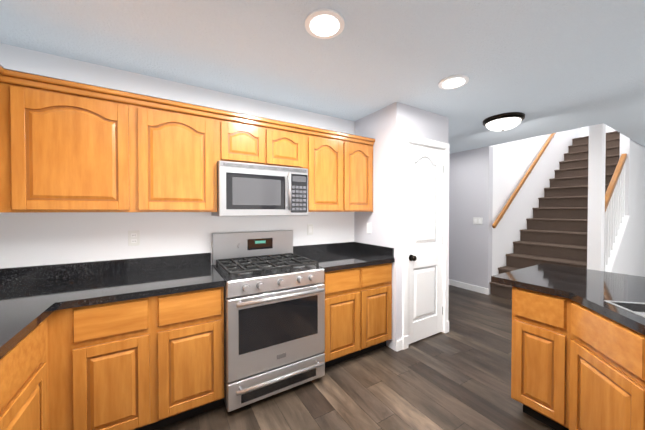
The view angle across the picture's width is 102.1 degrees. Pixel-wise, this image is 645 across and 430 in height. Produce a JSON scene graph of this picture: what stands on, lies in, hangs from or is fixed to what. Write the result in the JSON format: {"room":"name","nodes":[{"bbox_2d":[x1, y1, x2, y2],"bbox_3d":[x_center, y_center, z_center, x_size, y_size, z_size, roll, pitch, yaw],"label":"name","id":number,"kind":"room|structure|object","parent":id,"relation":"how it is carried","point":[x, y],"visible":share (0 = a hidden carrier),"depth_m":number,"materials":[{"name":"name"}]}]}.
{"room":"kitchen","nodes":[
{"label":"kitchen","id":0,"kind":"room"},
{"bbox_2d":[0,43,354,267],"bbox_3d":[-0.962,0.128,2.377,3.260,2.440,0.120,0,1,-31],"label":"wall","id":1,"kind":"structure","parent":0,"point":[38,238],"depth_m":2.02,"materials":[{"name":"white paint"}]},
{"bbox_2d":[0,76,3,212],"bbox_3d":[-1.727,-0.395,1.055,0.346,0.780,0.546,0,1,-31],"label":"upper cabinet","id":2,"kind":"object","parent":1,"relation":"attached to","point":[1,77],"depth_m":1.43,"materials":[{"name":"brown wood"}]},
{"bbox_2d":[4,68,135,212],"bbox_3d":[-1.594,-0.404,1.713,0.600,0.780,0.346,0,1,-31],"label":"upper cabinet","id":3,"kind":"object","parent":1,"relation":"attached to","point":[69,146],"depth_m":1.55,"materials":[{"name":"brown wood"}]},
{"bbox_2d":[128,230,139,245],"bbox_3d":[-1.452,0.183,2.007,0.072,0.116,0.008,0,1,-31],"label":"electrical outlet","id":4,"kind":"object","parent":1,"relation":"attached to","point":[133,238],"visible":1,"depth_m":2.00,"materials":[{"name":"white plastic"}]},
{"bbox_2d":[136,93,219,211],"bbox_3d":[-1.114,-0.407,2.002,0.520,0.780,0.346,0,1,-31],"label":"upper cabinet","id":5,"kind":"object","parent":1,"relation":"attached to","point":[178,143],"depth_m":1.85,"materials":[{"name":"brown wood"}]},
{"bbox_2d":[220,109,275,165],"bbox_3d":[-0.703,-0.607,2.246,0.440,0.388,0.346,0,1,-31],"label":"upper cabinet","id":6,"kind":"object","parent":1,"relation":"attached to","point":[244,138],"depth_m":2.10,"materials":[{"name":"brown wood"}]},
{"bbox_2d":[211,160,307,215],"bbox_3d":[-0.536,-0.198,2.287,0.754,0.419,0.450,0,1,-31],"label":"microwave","id":7,"kind":"object","parent":6,"relation":"attached to","point":[247,189],"visible":1,"depth_m":2.11,"materials":[{"name":"silver metal"}]},
{"bbox_2d":[276,120,307,168],"bbox_3d":[-0.427,-0.609,2.412,0.440,0.388,0.346,0,1,-31],"label":"upper cabinet","id":8,"kind":"object","parent":1,"relation":"attached to","point":[291,138],"depth_m":2.30,"materials":[{"name":"brown wood"}]},
{"bbox_2d":[307,224,312,234],"bbox_3d":[-0.131,0.163,2.800,0.072,0.116,0.009,0,1,-31],"label":"electrical outlet","id":9,"kind":"object","parent":1,"relation":"attached to","point":[309,229],"visible":1,"depth_m":2.79,"materials":[{"name":"white plastic"}]},
{"bbox_2d":[308,126,351,211],"bbox_3d":[-0.028,-0.416,2.654,0.490,0.780,0.346,0,1,-31],"label":"upper cabinet","id":10,"kind":"object","parent":1,"relation":"attached to","point":[329,151],"depth_m":2.51,"materials":[{"name":"brown wood"}]},
{"bbox_2d":[352,134,374,211],"bbox_3d":[0.267,-0.418,2.831,0.470,0.780,0.346,0,1,-31],"label":"upper cabinet","id":11,"kind":"object","parent":1,"relation":"attached to","point":[362,147],"depth_m":2.72,"materials":[{"name":"brown wood"}]},
{"bbox_2d":[0,0,644,153],"bbox_3d":[3.498,-2.720,2.179,10.800,3.260,7.650,0,1,-31],"label":"ceiling","id":12,"kind":"structure","parent":0,"point":[545,67],"depth_m":1.74,"materials":[{"name":"grey paint"}]},
{"bbox_2d":[305,8,344,38],"bbox_3d":[0.012,-1.072,1.477,0.224,0.016,0.224,0,1,-31],"label":"recessed light","id":13,"kind":"object","parent":12,"relation":"in","point":[324,23],"visible":0.96,"depth_m":1.46,"materials":[{"name":"white"}]},
{"bbox_2d":[438,74,468,89],"bbox_3d":[1.074,-1.080,2.138,0.224,0.016,0.224,0,1,-31],"label":"recessed light","id":14,"kind":"object","parent":12,"relation":"in","point":[453,82],"visible":1,"depth_m":2.12,"materials":[{"name":"white"}]},
{"bbox_2d":[483,112,524,130],"bbox_3d":[2.075,-1.030,2.996,0.400,0.140,0.400,0,1,-31],"label":"flush-mount light","id":15,"kind":"object","parent":12,"relation":"attached to","point":[504,121],"visible":1,"depth_m":2.89,"materials":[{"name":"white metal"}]},
{"bbox_2d":[156,285,554,429],"bbox_3d":[3.176,1.401,2.184,13.000,0.100,9.500,0,1,-31],"label":"floor","id":16,"kind":"structure","parent":0,"point":[457,376],"depth_m":1.99,"materials":[{"name":"brown wood"}]},
{"bbox_2d":[0,262,79,429],"bbox_3d":[-1.282,0.864,0.605,0.630,1.014,2.596,0,1,-31],"label":"base cabinet","id":17,"kind":"object","parent":16,"relation":"on","point":[31,386],"depth_m":1.22,"materials":[{"name":"brown wood"}]},
{"bbox_2d":[52,252,224,429],"bbox_3d":[-1.167,0.848,1.814,0.812,1.014,0.641,0,1,-31],"label":"base cabinet","id":18,"kind":"object","parent":16,"relation":"on","point":[130,344],"depth_m":1.57,"materials":[{"name":"brown wood"}]},
{"bbox_2d":[212,230,324,411],"bbox_3d":[-0.454,0.758,2.163,0.754,1.185,0.724,0,1,-31],"label":"gas range","id":19,"kind":"object","parent":16,"relation":"on","point":[274,316],"visible":1,"depth_m":1.92,"materials":[{"name":"silver metal"}]},
{"bbox_2d":[293,242,394,367],"bbox_3d":[0.193,0.838,2.631,0.820,1.014,0.641,0,1,-31],"label":"base cabinet","id":20,"kind":"object","parent":16,"relation":"on","point":[358,295],"visible":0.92,"depth_m":2.40,"materials":[{"name":"brown wood"}]},
{"bbox_2d":[490,131,619,298],"bbox_3d":[4.649,-0.227,4.742,3.696,3.090,1.172,0,1,-31],"label":"staircase","id":21,"kind":"structure","parent":16,"relation":"on","point":[555,232],"depth_m":4.69,"materials":[{"name":"brown wood"}]},
{"bbox_2d":[511,327,644,429],"bbox_3d":[1.800,0.928,1.006,1.446,0.874,1.387,0,1,-31],"label":"base cabinet","id":22,"kind":"object","parent":16,"relation":"on","point":[578,351],"depth_m":1.47,"materials":[{"name":"brown wood"}]},
{"bbox_2d":[491,263,644,370],"bbox_3d":[1.744,0.469,1.172,1.586,0.040,1.740,0,1,-31],"label":"countertop","id":23,"kind":"structure","parent":22,"relation":"on","point":[597,312],"depth_m":1.53,"materials":[{"name":"black stone"}]},
{"bbox_2d":[587,123,605,270],"bbox_3d":[3.421,-0.203,3.256,0.135,3.080,0.120,0,1,-31],"label":"column","id":24,"kind":"structure","parent":16,"relation":"on","point":[596,195],"depth_m":3.22,"materials":[{"name":"white paint"}]},
{"bbox_2d":[354,107,385,246],"bbox_3d":[0.571,0.121,2.912,0.120,2.440,0.540,0,1,-31],"label":"wall","id":25,"kind":"structure","parent":0,"point":[373,125],"depth_m":2.78,"materials":[{"name":"grey paint"}]},
{"bbox_2d":[367,223,370,232],"bbox_3d":[0.512,0.152,2.884,0.008,0.116,0.072,0,1,-31],"label":"outlet","id":26,"kind":"object","parent":25,"relation":"attached to","point":[368,227],"visible":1,"depth_m":2.88,"materials":[{"name":"white plastic"}]},
{"bbox_2d":[386,102,445,350],"bbox_3d":[0.874,0.120,2.990,0.720,2.440,0.600,0,1,-31],"label":"wall","id":27,"kind":"structure","parent":0,"point":[387,127],"depth_m":2.59,"materials":[{"name":"grey paint"}]},
{"bbox_2d":[408,144,443,343],"bbox_3d":[1.107,0.306,2.788,0.600,2.050,0.119,0,1,-31],"label":"pantry door","id":28,"kind":"structure","parent":27,"relation":"in","point":[425,238],"depth_m":2.79,"materials":[{"name":"white wood"}]},
{"bbox_2d":[402,134,449,349],"bbox_3d":[1.091,0.272,2.815,0.750,2.140,0.126,0,1,-31],"label":"door frame","id":29,"kind":"structure","parent":27,"relation":"attached to","point":[416,140],"depth_m":2.69,"materials":[{"name":"white wood"}]},
{"bbox_2d":[446,117,448,142],"bbox_3d":[0.876,0.110,3.802,0.100,2.440,1.990,0,1,-31],"label":"wall","id":30,"kind":"structure","parent":0,"point":[447,118],"depth_m":2.95,"materials":[{"name":"grey paint"}]},
{"bbox_2d":[449,146,492,293],"bbox_3d":[2.383,0.095,4.963,0.120,2.440,1.530,0,1,-31],"label":"wall","id":31,"kind":"structure","parent":0,"point":[470,198],"depth_m":4.52,"materials":[{"name":"grey paint"}]},
{"bbox_2d":[449,279,488,294],"bbox_3d":[2.332,1.263,4.930,0.018,0.105,1.530,0,1,-31],"label":"baseboard","id":32,"kind":"structure","parent":31,"relation":"attached to","point":[467,286],"depth_m":4.54,"materials":[{"name":"white wood"}]},
{"bbox_2d":[473,217,482,224],"bbox_3d":[2.632,0.112,4.419,0.012,0.116,0.150,0,1,-31],"label":"hall light switch","id":33,"kind":"object","parent":31,"relation":"attached to","point":[476,220],"visible":1,"depth_m":4.42,"materials":[{"name":"white plastic"}]},
{"bbox_2d":[491,128,580,275],"bbox_3d":[4.787,-1.543,5.564,5.120,5.700,0.120,0,1,-31],"label":"wall","id":34,"kind":"structure","parent":0,"point":[513,161],"depth_m":4.79,"materials":[{"name":"white paint"}]},
{"bbox_2d":[492,133,555,227],"bbox_3d":[3.923,-0.864,4.932,2.731,2.164,0.082,0,1,-31],"label":"handrail","id":35,"kind":"object","parent":34,"relation":"attached to","point":[514,194],"visible":0.98,"depth_m":4.70,"materials":[{"name":"brown wood"}]},
{"bbox_2d":[581,125,615,136],"bbox_3d":[6.788,-3.093,5.920,0.100,2.610,1.296,0,1,-31],"label":"wall","id":36,"kind":"structure","parent":0,"point":[584,131],"depth_m":6.37,"materials":[{"name":"white paint"}]},
{"bbox_2d":[612,133,644,276],"bbox_3d":[5.511,-0.225,4.516,4.735,3.090,0.100,0,1,-31],"label":"wall","id":37,"kind":"structure","parent":0,"point":[630,259],"depth_m":4.06,"materials":[{"name":"white paint"}]},
{"bbox_2d":[604,153,629,271],"bbox_3d":[4.018,0.056,3.623,1.283,1.930,0.124,0,1,-31],"label":"stair railing","id":38,"kind":"object","parent":37,"relation":"on","point":[616,220],"visible":0.69,"depth_m":3.67,"materials":[{"name":"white wood"}]}
]}

